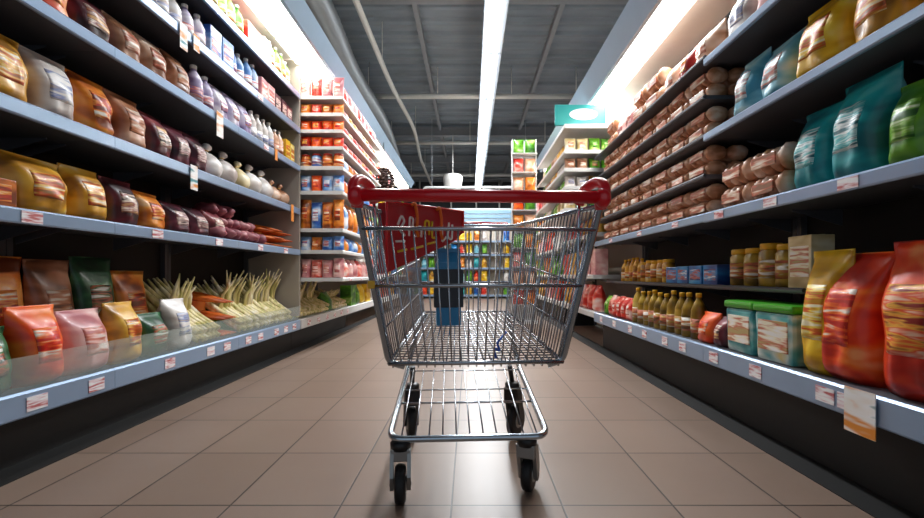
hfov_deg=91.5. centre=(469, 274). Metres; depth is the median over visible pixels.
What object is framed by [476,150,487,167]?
strip light
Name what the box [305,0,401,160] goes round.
ventilation duct
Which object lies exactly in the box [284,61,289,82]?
bottle
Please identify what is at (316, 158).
jar
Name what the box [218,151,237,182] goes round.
sack
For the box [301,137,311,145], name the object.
snack bag
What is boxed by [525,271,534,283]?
snack bag
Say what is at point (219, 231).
sweet potato
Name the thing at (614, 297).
snack bag
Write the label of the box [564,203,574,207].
snack bag
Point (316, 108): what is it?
snack bag
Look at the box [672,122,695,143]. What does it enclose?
pack
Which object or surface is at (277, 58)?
bottle
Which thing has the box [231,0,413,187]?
canopy
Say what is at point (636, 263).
bottle
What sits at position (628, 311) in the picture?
snack bag
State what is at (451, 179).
pendant lamp
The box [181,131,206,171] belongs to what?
snack bag
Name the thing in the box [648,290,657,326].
bottle
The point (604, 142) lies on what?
snack bag
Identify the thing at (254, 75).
bottle
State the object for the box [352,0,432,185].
conduit pipe
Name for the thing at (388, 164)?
lamp
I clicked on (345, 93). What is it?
snack bag
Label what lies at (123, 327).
snack bag
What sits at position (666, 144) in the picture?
pack
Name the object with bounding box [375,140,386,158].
lamp
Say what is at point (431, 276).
bottle
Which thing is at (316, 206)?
snack bag
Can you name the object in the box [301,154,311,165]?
jar
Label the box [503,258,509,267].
snack bag
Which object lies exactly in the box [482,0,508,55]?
strip light
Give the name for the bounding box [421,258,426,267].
bottle
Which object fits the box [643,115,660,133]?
pack
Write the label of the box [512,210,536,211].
shelf
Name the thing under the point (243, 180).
sack
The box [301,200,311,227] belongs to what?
snack bag
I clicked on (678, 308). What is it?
bottle
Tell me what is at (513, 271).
snack bag
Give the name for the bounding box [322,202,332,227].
snack bag
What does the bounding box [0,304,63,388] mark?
snack bag
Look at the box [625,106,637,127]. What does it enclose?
snack bag
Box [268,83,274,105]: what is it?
carton
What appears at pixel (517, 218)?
snack bag
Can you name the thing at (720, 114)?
pack
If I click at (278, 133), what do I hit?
bottle
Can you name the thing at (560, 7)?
trim
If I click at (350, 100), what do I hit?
snack bag
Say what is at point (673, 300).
bottle
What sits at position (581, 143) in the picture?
snack bag
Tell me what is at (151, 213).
snack bag
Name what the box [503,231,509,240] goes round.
snack bag
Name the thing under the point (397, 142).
ceiling pipe
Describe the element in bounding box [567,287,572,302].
snack bag
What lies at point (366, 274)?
snack bag
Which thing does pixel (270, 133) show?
bottle
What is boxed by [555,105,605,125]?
board
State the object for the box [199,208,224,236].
snack bag
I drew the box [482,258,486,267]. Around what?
bottle
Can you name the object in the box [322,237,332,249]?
snack bag
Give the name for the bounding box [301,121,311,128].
snack bag
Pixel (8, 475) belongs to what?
baseboard
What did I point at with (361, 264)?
snack bag
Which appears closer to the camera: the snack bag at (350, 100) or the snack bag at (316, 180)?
the snack bag at (316, 180)
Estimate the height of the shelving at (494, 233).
2.450 m
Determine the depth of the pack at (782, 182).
2.00 m
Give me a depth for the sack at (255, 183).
3.71 m
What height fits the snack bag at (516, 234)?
0.220 m
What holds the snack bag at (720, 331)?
on the bay at (873, 437)
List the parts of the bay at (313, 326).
panel, shelf, price rail, price rail, shelf, shelf, price rail, shelf, price rail, shelf, price rail, shelf, shelf, shelf, shelf, price rail, price rail, price rail, price rail, price rail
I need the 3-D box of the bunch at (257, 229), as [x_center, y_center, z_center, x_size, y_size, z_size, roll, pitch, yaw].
[-1.902,-0.349,3.954,0.317,0.201,0.196,0,0,-1]
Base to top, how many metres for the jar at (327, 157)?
0.142 m
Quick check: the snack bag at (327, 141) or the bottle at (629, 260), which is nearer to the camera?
the bottle at (629, 260)
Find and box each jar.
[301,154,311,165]
[312,153,321,165]
[323,153,332,165]
[333,153,343,166]
[640,262,645,281]
[645,260,656,281]
[650,261,656,281]
[656,260,662,281]
[662,259,674,282]
[730,249,745,285]
[744,248,759,285]
[758,243,782,286]
[775,243,787,286]
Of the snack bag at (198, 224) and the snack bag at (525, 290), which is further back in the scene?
the snack bag at (525, 290)
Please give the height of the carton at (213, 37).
0.219 m
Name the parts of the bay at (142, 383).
panel, shelf, shelf, shelf, shelf, shelf, price rail, price rail, price rail, price rail, price rail, shelf, price rail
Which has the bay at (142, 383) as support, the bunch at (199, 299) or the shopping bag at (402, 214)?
the bunch at (199, 299)
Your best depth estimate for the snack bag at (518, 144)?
6.91 m
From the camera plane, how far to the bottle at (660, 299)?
3.27 m
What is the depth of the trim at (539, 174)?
19.49 m
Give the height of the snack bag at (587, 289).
0.280 m
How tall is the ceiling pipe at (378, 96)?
0.685 m
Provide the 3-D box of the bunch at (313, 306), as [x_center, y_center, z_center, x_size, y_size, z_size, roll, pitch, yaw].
[-1.927,0.240,5.053,0.403,0.421,0.350,0,0,-1]
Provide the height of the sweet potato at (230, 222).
0.098 m
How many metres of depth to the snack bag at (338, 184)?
4.59 m
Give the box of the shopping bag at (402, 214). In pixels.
[378,202,463,273]
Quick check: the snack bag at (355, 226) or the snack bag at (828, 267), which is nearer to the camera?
the snack bag at (828, 267)
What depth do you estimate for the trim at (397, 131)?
13.59 m
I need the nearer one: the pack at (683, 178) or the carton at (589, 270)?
the pack at (683, 178)
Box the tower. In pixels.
[511,139,537,323]
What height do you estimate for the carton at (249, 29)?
0.193 m
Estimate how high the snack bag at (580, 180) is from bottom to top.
0.123 m
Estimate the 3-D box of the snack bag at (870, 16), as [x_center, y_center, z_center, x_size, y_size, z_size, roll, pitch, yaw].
[1.446,-0.935,1.518,0.216,0.310,0.231,0,0,-19]
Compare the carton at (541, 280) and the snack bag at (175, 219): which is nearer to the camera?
the snack bag at (175, 219)
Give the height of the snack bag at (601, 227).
0.200 m
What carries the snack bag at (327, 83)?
on the bay at (313, 326)
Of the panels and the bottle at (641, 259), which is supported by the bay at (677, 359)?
the bottle at (641, 259)
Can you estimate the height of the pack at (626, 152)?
0.094 m
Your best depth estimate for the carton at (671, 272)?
3.27 m
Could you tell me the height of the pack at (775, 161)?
0.126 m
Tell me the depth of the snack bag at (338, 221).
4.59 m
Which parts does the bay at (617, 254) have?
price rail, shelf, price rail, shelf, price rail, price rail, shelf, shelf, price rail, shelf, price rail, price rail, price rail, shelf, shelf, panel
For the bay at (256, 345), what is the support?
on the floor
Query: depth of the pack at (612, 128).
4.22 m
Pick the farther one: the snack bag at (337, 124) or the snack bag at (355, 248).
the snack bag at (355, 248)
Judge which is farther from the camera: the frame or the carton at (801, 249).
the frame
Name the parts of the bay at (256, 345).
panel, shelf, shelf, shelf, shelf, shelf, shelf, price rail, price rail, price rail, price rail, price rail, price rail, panel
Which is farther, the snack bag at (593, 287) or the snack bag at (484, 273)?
the snack bag at (484, 273)
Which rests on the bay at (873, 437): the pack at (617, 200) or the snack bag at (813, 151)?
the snack bag at (813, 151)
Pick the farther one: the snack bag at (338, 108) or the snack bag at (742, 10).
the snack bag at (338, 108)
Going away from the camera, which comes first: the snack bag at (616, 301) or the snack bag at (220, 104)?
the snack bag at (220, 104)
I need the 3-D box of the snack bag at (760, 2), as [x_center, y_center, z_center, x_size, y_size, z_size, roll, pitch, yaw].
[1.437,-1.331,2.058,0.193,0.262,0.227,0,0,-1]
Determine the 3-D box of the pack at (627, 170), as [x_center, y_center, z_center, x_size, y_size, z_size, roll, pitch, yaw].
[1.466,-0.916,3.890,0.252,0.094,0.241,0,0,-1]
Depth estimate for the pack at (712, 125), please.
2.58 m
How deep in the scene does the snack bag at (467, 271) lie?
14.40 m
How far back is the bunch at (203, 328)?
2.97 m
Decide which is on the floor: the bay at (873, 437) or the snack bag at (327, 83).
the bay at (873, 437)
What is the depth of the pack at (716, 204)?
2.58 m
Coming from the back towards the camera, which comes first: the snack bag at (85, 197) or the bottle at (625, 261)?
the bottle at (625, 261)
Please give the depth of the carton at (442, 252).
1.58 m
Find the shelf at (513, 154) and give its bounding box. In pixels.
[512,153,536,156]
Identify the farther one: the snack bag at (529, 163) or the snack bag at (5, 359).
the snack bag at (529, 163)
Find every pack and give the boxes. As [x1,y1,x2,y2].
[604,153,615,164]
[604,162,611,170]
[604,207,614,215]
[604,220,616,231]
[604,230,614,238]
[607,116,623,135]
[607,176,615,185]
[607,199,615,208]
[608,131,617,144]
[612,155,620,164]
[612,169,625,181]
[612,179,621,188]
[612,193,626,205]
[612,227,623,236]
[613,146,624,157]
[613,203,622,212]
[613,217,626,228]
[621,137,634,150]
[621,146,631,157]
[621,174,630,183]
[621,187,636,200]
[621,213,635,225]
[621,224,633,234]
[622,164,635,175]
[622,200,630,208]
[631,126,646,142]
[631,138,642,150]
[631,153,647,169]
[631,166,642,177]
[631,193,644,204]
[632,183,647,195]
[632,210,648,222]
[632,221,644,231]
[633,103,645,120]
[634,84,650,108]
[642,174,662,190]
[642,204,662,218]
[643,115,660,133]
[643,128,655,140]
[643,145,660,161]
[643,158,655,170]
[643,187,657,199]
[643,216,659,228]
[646,85,664,108]
[647,67,671,95]
[656,116,670,130]
[656,147,672,162]
[656,166,677,183]
[656,180,672,193]
[657,103,675,122]
[657,135,677,153]
[657,199,677,214]
[657,212,673,224]
[671,101,689,119]
[671,156,695,176]
[671,191,697,209]
[671,206,692,220]
[672,87,694,109]
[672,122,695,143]
[672,137,688,152]
[672,171,690,186]
[689,122,721,142]
[689,145,747,167]
[689,161,742,178]
[689,199,724,215]
[690,67,744,95]
[690,83,736,104]
[690,183,732,203]
[691,106,734,131]
[721,181,756,207]
[722,157,763,187]
[750,141,797,177]
[751,169,796,199]
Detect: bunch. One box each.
[143,273,220,342]
[191,270,259,331]
[191,291,235,335]
[220,273,278,325]
[239,269,292,321]
[252,224,283,246]
[253,226,273,244]
[261,232,292,247]
[292,303,310,317]
[300,281,319,314]
[303,281,328,311]
[313,290,340,308]
[317,288,346,306]
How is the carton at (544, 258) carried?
on the bay at (581, 320)
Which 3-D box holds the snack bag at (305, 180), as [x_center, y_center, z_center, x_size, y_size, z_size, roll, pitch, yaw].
[-1.686,-0.936,4.630,0.113,0.173,0.107,0,0,-2]
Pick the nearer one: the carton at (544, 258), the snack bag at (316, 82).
the snack bag at (316, 82)
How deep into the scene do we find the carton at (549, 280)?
7.47 m
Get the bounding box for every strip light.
[475,167,484,179]
[475,179,483,189]
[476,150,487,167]
[477,130,490,151]
[478,99,494,130]
[479,53,501,100]
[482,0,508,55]
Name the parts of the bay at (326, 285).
panel, price rail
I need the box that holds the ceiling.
[334,4,731,181]
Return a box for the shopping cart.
[347,174,610,504]
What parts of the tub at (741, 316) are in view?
lid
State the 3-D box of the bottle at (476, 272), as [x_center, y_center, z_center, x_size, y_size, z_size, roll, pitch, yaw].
[0.210,0.035,14.450,0.184,0.330,0.184,0,0,0]
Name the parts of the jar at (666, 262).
lid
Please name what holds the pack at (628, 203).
on the bay at (677, 359)
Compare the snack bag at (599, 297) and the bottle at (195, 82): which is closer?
the bottle at (195, 82)
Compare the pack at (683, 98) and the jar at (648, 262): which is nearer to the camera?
the pack at (683, 98)
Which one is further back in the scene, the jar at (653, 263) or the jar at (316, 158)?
the jar at (316, 158)
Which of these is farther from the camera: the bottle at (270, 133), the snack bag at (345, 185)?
the snack bag at (345, 185)
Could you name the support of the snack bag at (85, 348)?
on the bay at (35, 420)
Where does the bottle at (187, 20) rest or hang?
on the bay at (142, 383)
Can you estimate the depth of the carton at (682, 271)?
3.08 m
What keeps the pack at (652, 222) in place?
on the bay at (677, 359)
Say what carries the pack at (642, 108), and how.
on the bay at (677, 359)
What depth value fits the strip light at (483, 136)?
12.55 m
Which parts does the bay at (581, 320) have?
shelf, price rail, shelf, panel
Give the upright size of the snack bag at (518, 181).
0.220 m
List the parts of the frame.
tube frame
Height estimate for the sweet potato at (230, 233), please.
0.098 m
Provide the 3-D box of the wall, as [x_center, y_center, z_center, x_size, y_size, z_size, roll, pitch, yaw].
[0.000,-1.900,22.050,10.000,5.300,0.100,0,0,0]
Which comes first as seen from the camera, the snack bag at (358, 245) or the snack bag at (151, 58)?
the snack bag at (151, 58)
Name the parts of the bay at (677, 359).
price rail, price rail, price rail, price rail, price rail, shelf, price rail, shelf, price rail, shelf, shelf, shelf, shelf, shelf, panel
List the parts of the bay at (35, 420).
shelf, shelf, shelf, shelf, price rail, price rail, price rail, price rail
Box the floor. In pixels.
[0,298,873,517]
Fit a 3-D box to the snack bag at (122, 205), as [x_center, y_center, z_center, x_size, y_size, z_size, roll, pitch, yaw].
[-1.835,-0.371,2.322,0.200,0.242,0.206,0,0,-1]
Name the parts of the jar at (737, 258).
lid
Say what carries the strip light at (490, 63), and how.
hanging from the ceiling
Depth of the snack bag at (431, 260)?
14.39 m
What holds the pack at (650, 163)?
on the bay at (677, 359)
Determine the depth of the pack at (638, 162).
3.60 m
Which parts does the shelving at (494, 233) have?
price rail, price rail, price rail, price rail, shelf, price rail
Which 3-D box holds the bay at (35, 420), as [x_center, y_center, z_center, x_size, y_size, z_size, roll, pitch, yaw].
[-1.980,-0.700,1.550,0.580,2.900,1.200,0,0,0]
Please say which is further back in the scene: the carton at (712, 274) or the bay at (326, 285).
the bay at (326, 285)
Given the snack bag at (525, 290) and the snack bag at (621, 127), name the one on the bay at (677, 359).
the snack bag at (621, 127)
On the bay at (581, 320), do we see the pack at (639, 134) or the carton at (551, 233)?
the carton at (551, 233)
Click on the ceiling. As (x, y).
(453, 33)
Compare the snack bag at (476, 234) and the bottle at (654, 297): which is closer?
the bottle at (654, 297)
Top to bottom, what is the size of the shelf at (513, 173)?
0.012 m
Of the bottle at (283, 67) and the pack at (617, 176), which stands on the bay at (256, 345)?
the bottle at (283, 67)
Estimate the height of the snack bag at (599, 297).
0.280 m
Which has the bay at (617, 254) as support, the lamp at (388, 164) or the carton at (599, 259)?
the carton at (599, 259)
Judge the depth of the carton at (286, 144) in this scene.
4.26 m
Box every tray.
[393,312,556,361]
[401,368,536,435]
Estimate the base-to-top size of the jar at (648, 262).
0.182 m
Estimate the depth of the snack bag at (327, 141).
4.59 m
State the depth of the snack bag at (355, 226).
5.17 m
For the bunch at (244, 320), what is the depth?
3.54 m
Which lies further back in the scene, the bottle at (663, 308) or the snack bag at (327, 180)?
the snack bag at (327, 180)
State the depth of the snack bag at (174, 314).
2.70 m
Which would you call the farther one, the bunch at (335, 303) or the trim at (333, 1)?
the trim at (333, 1)
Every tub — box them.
[724,300,792,355]
[753,303,805,366]
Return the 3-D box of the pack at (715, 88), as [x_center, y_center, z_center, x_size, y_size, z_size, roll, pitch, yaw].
[1.460,-1.045,2.650,0.252,0.094,0.241,0,0,-1]
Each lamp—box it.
[244,0,299,35]
[276,33,333,95]
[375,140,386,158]
[378,156,398,175]
[393,174,407,187]
[443,136,462,185]
[590,59,642,108]
[623,0,695,62]
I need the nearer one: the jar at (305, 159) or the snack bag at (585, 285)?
the jar at (305, 159)
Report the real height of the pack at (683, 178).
0.094 m
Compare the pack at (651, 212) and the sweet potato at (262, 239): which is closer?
the pack at (651, 212)
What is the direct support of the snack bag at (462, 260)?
on the shelving at (494, 233)
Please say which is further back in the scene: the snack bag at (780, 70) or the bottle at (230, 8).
the bottle at (230, 8)
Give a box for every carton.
[0,178,15,206]
[202,24,221,59]
[222,36,233,69]
[243,19,255,46]
[256,30,263,54]
[258,76,267,99]
[262,36,270,62]
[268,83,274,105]
[275,93,280,110]
[281,99,286,115]
[282,139,289,158]
[287,105,291,120]
[290,143,293,161]
[340,285,355,305]
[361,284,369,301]
[434,248,462,325]
[541,280,546,295]
[544,258,550,274]
[548,233,554,250]
[548,280,554,297]
[552,256,559,274]
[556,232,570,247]
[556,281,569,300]
[563,255,565,274]
[566,254,569,274]
[573,253,575,274]
[587,261,590,274]
[591,249,607,274]
[666,267,676,282]
[677,266,688,283]
[689,265,702,283]
[703,264,729,284]
[788,234,834,288]
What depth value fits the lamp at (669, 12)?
3.33 m
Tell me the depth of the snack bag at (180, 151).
2.72 m
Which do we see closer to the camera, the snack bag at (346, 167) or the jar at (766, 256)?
the jar at (766, 256)
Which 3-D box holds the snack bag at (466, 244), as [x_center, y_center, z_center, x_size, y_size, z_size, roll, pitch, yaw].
[-0.030,-0.825,14.450,0.206,0.330,0.175,0,0,0]
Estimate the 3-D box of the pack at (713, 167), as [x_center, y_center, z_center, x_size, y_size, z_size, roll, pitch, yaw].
[1.458,-0.605,2.650,0.252,0.094,0.241,0,0,-2]
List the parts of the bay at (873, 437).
price rail, price rail, shelf, shelf, price rail, price rail, price rail, shelf, shelf, shelf, panel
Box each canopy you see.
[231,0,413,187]
[537,0,737,171]
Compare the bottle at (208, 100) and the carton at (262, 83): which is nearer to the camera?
the bottle at (208, 100)
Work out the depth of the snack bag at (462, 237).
14.39 m
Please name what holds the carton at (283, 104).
on the bay at (256, 345)
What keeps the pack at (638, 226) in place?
on the bay at (677, 359)
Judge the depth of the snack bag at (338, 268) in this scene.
4.59 m
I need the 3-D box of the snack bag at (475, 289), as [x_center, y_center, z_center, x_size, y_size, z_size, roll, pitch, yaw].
[0.210,0.465,14.450,0.206,0.330,0.170,0,0,0]
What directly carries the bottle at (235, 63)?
on the bay at (256, 345)
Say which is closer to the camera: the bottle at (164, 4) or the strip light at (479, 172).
the bottle at (164, 4)
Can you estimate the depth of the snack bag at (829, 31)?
1.71 m
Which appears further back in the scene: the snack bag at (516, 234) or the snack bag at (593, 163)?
the snack bag at (516, 234)
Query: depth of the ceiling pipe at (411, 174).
17.58 m
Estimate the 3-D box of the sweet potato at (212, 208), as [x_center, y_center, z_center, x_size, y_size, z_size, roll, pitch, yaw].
[-1.871,-0.465,3.174,0.196,0.098,0.100,0,0,6]
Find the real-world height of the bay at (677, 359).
2.600 m
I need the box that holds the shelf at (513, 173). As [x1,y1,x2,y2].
[512,172,536,174]
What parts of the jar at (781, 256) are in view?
lid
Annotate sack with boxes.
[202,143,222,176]
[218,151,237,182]
[233,161,249,187]
[245,164,261,192]
[257,170,273,196]
[268,180,281,200]
[276,184,288,203]
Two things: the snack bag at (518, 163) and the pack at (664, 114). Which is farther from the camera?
the snack bag at (518, 163)
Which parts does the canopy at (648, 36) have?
roof panel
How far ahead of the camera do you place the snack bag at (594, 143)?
4.78 m
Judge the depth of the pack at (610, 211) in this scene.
4.35 m
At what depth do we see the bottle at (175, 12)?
2.70 m
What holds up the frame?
hanging from the ceiling
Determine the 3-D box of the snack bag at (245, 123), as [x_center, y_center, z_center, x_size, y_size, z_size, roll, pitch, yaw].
[-1.809,-1.215,3.538,0.157,0.249,0.167,0,0,3]
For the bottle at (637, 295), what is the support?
on the bay at (677, 359)
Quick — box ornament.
[375,142,394,188]
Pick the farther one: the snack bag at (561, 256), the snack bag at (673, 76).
the snack bag at (561, 256)
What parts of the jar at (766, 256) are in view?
lid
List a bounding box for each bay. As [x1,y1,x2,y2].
[0,0,114,470]
[6,0,238,430]
[168,30,299,375]
[288,96,380,348]
[317,180,399,314]
[537,124,643,326]
[537,213,594,325]
[594,16,796,408]
[703,0,923,517]
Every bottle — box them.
[157,0,168,13]
[168,0,181,23]
[181,3,193,34]
[187,64,202,102]
[193,13,205,45]
[201,76,213,109]
[218,0,226,15]
[227,0,235,24]
[234,4,243,33]
[234,54,236,72]
[235,53,243,78]
[243,58,251,85]
[248,110,256,137]
[250,64,257,90]
[255,114,262,141]
[260,119,268,145]
[266,122,273,148]
[268,40,274,66]
[272,129,278,151]
[273,47,280,72]
[277,131,282,154]
[278,53,285,78]
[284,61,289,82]
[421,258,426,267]
[429,271,433,280]
[459,244,463,252]
[466,233,471,240]
[466,259,471,267]
[474,244,478,252]
[474,271,477,280]
[481,231,486,240]
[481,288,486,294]
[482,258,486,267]
[504,271,507,280]
[621,260,626,280]
[625,259,630,280]
[629,258,634,280]
[632,257,639,281]
[632,288,640,322]
[637,258,643,281]
[637,291,645,323]
[643,291,651,324]
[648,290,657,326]
[654,292,663,328]
[660,294,668,330]
[666,290,677,332]
[674,292,684,334]
[681,292,693,336]
[690,293,706,339]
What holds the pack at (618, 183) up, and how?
on the bay at (677, 359)
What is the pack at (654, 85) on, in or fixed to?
on the pack at (655, 96)
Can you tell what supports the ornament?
hanging from the canopy at (291, 27)
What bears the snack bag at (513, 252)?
on the tower
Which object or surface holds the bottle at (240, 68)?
on the bay at (256, 345)
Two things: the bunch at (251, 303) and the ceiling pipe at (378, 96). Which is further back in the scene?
the ceiling pipe at (378, 96)
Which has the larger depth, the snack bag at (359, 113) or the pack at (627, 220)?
the snack bag at (359, 113)
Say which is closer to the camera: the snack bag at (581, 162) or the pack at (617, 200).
the pack at (617, 200)
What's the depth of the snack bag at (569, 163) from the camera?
4.78 m
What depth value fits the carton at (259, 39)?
3.73 m
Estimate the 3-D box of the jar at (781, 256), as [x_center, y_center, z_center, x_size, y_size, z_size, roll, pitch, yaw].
[1.524,-0.044,2.148,0.114,0.208,0.114,0,0,2]
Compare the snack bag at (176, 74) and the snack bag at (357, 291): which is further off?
the snack bag at (357, 291)
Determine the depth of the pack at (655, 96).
3.25 m
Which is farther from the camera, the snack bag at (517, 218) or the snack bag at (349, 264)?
the snack bag at (517, 218)
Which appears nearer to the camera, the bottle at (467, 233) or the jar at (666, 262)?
the jar at (666, 262)
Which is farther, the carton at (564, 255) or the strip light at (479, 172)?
the strip light at (479, 172)
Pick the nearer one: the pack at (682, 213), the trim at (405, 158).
the pack at (682, 213)
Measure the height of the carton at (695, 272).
0.121 m
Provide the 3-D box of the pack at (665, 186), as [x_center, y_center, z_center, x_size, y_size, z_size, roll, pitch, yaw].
[1.462,-0.605,3.146,0.252,0.094,0.241,0,0,0]
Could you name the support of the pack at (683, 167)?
on the pack at (683, 178)
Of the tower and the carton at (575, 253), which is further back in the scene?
the tower
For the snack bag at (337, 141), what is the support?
on the bay at (313, 326)
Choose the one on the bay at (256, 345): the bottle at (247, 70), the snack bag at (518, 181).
the bottle at (247, 70)
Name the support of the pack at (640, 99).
on the pack
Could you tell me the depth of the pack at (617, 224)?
4.12 m
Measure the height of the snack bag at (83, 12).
0.226 m
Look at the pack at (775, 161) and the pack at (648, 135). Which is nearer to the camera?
the pack at (775, 161)
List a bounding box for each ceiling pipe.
[368,67,576,98]
[391,121,546,144]
[409,173,510,176]
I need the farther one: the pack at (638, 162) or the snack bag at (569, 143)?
the snack bag at (569, 143)
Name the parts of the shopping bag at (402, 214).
cord handle, cord handle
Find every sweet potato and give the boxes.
[192,202,218,213]
[210,226,226,237]
[216,204,226,216]
[220,206,234,218]
[223,218,233,227]
[223,227,236,238]
[229,228,241,239]
[232,220,240,229]
[238,221,250,230]
[238,231,248,240]
[244,222,254,231]
[245,231,256,241]
[249,232,259,242]
[257,234,266,243]
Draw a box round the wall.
[382,182,543,281]
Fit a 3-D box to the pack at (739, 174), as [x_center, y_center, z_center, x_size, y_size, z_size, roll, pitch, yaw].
[1.463,-0.521,2.300,0.252,0.126,0.241,0,0,2]
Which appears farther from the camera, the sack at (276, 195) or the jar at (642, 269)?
the sack at (276, 195)
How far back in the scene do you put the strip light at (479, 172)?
16.63 m
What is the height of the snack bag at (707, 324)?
0.175 m
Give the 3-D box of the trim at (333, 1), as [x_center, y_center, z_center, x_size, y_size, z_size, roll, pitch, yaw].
[0.000,-4.375,7.000,10.000,0.250,0.140,0,0,0]
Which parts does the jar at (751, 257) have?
lid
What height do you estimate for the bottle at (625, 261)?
0.206 m
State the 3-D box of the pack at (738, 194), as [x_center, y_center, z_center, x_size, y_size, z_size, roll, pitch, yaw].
[1.459,-0.400,2.300,0.252,0.126,0.241,0,0,0]
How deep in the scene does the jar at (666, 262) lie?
3.39 m
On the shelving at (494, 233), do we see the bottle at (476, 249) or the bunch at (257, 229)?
the bottle at (476, 249)
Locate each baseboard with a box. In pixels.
[0,306,397,486]
[538,312,919,517]
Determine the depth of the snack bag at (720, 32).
2.56 m
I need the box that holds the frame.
[423,119,525,188]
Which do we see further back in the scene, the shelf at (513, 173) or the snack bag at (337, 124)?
the shelf at (513, 173)
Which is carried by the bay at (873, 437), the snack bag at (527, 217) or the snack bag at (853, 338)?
the snack bag at (853, 338)
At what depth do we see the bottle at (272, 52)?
4.00 m
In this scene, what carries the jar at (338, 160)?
on the bay at (313, 326)
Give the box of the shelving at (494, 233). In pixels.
[394,221,541,298]
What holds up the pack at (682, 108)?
on the bay at (677, 359)
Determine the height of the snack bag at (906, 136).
0.279 m
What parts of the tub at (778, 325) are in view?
lid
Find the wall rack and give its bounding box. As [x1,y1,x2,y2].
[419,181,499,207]
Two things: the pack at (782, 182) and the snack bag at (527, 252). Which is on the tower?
the snack bag at (527, 252)
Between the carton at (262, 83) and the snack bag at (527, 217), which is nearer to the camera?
the carton at (262, 83)
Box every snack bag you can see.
[0,34,27,101]
[0,149,66,214]
[0,256,23,319]
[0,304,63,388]
[0,326,11,393]
[18,45,73,119]
[21,259,73,311]
[42,0,67,16]
[54,308,108,375]
[57,163,106,220]
[64,68,113,135]
[66,0,109,42]
[68,256,114,313]
[98,175,138,224]
[98,301,141,364]
[101,10,139,62]
[102,87,145,147]
[110,271,147,313]
[131,30,165,79]
[131,190,164,228]
[137,312,167,356]
[138,110,171,157]
[155,298,191,350]
[157,200,188,232]
[159,48,189,94]
[161,123,190,164]
[180,206,208,235]
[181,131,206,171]
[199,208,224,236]
[208,83,227,118]
[221,91,239,126]
[234,101,251,133]
[300,175,311,190]
[300,237,311,249]
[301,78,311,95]
[301,104,311,112]
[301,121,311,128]
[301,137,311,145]
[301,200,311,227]
[301,259,311,277]
[311,78,322,95]
[311,104,321,112]
[311,121,321,128]
[311,137,322,145]
[311,175,321,190]
[311,202,321,227]
[311,237,321,249]
[311,260,321,277]
[317,292,331,310]
[322,79,333,95]
[322,104,332,112]
[322,121,332,128]
[322,137,332,145]
[322,176,332,190]
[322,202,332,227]
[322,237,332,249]
[322,260,332,277]
[333,78,343,96]
[333,104,343,113]
[333,121,343,130]
[333,138,343,147]
[333,175,343,191]
[333,200,343,228]
[333,236,343,249]
[333,258,343,277]
[344,89,348,103]
[344,161,348,169]
[344,180,347,192]
[344,206,347,229]
[344,239,348,250]
[344,259,348,277]
[345,205,353,231]
[345,239,353,251]
[345,259,352,276]
[347,93,352,109]
[349,207,357,232]
[350,240,357,252]
[350,260,357,276]
[353,102,357,116]
[354,261,361,276]
[355,241,361,253]
[355,284,359,303]
[357,108,361,122]
[357,284,364,302]
[359,261,365,276]
[361,114,365,127]
[362,262,367,276]
[421,271,426,280]
[429,258,434,267]
[459,231,464,240]
[460,258,464,267]
[466,244,471,252]
[467,271,471,280]
[474,231,478,240]
[474,258,478,267]
[474,288,479,294]
[481,271,486,280]
[482,244,486,252]
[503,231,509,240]
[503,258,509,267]
[513,140,523,152]
[513,159,523,171]
[513,177,523,189]
[513,203,523,209]
[513,215,523,226]
[513,252,523,265]
[513,271,523,283]
[513,290,523,303]
[514,234,522,247]
[525,140,534,152]
[525,159,534,171]
[525,177,534,189]
[525,203,534,209]
[525,215,534,226]
[525,234,534,247]
[525,252,534,265]
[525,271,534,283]
[525,290,534,303]
[557,256,562,274]
[564,139,575,149]
[564,159,575,167]
[564,176,575,185]
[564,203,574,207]
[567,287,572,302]
[576,139,587,149]
[576,158,587,167]
[576,177,587,185]
[580,284,586,306]
[582,284,591,308]
[587,285,596,309]
[588,159,599,167]
[589,138,599,149]
[592,285,606,311]
[598,215,606,231]
[600,139,608,149]
[601,160,606,167]
[604,295,612,314]
[608,295,617,315]
[612,296,620,316]
[616,296,626,317]
[617,115,626,135]
[620,297,630,319]
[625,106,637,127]
[625,298,632,320]
[665,54,688,90]
[679,43,699,77]
[695,17,728,61]
[698,311,722,343]
[713,316,728,347]
[728,0,757,34]
[734,46,771,115]
[757,0,766,9]
[761,26,806,98]
[794,99,844,188]
[796,0,857,77]
[801,249,855,376]
[821,251,895,388]
[832,61,906,178]
[853,0,923,42]
[881,240,923,402]
[888,79,923,163]
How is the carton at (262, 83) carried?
on the bay at (256, 345)
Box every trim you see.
[332,0,628,3]
[392,127,554,136]
[400,155,538,162]
[408,172,542,179]
[412,4,449,172]
[500,4,564,185]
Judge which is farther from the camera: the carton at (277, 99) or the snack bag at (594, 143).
the snack bag at (594, 143)
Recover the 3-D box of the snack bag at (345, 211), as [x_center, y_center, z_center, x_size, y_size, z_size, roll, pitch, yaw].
[-1.370,-0.620,4.820,0.126,0.300,0.175,0,0,-3]
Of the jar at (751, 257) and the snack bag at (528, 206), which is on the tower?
the snack bag at (528, 206)
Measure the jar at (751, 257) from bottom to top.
0.202 m
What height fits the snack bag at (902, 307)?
0.502 m
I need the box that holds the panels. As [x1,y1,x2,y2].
[449,208,510,222]

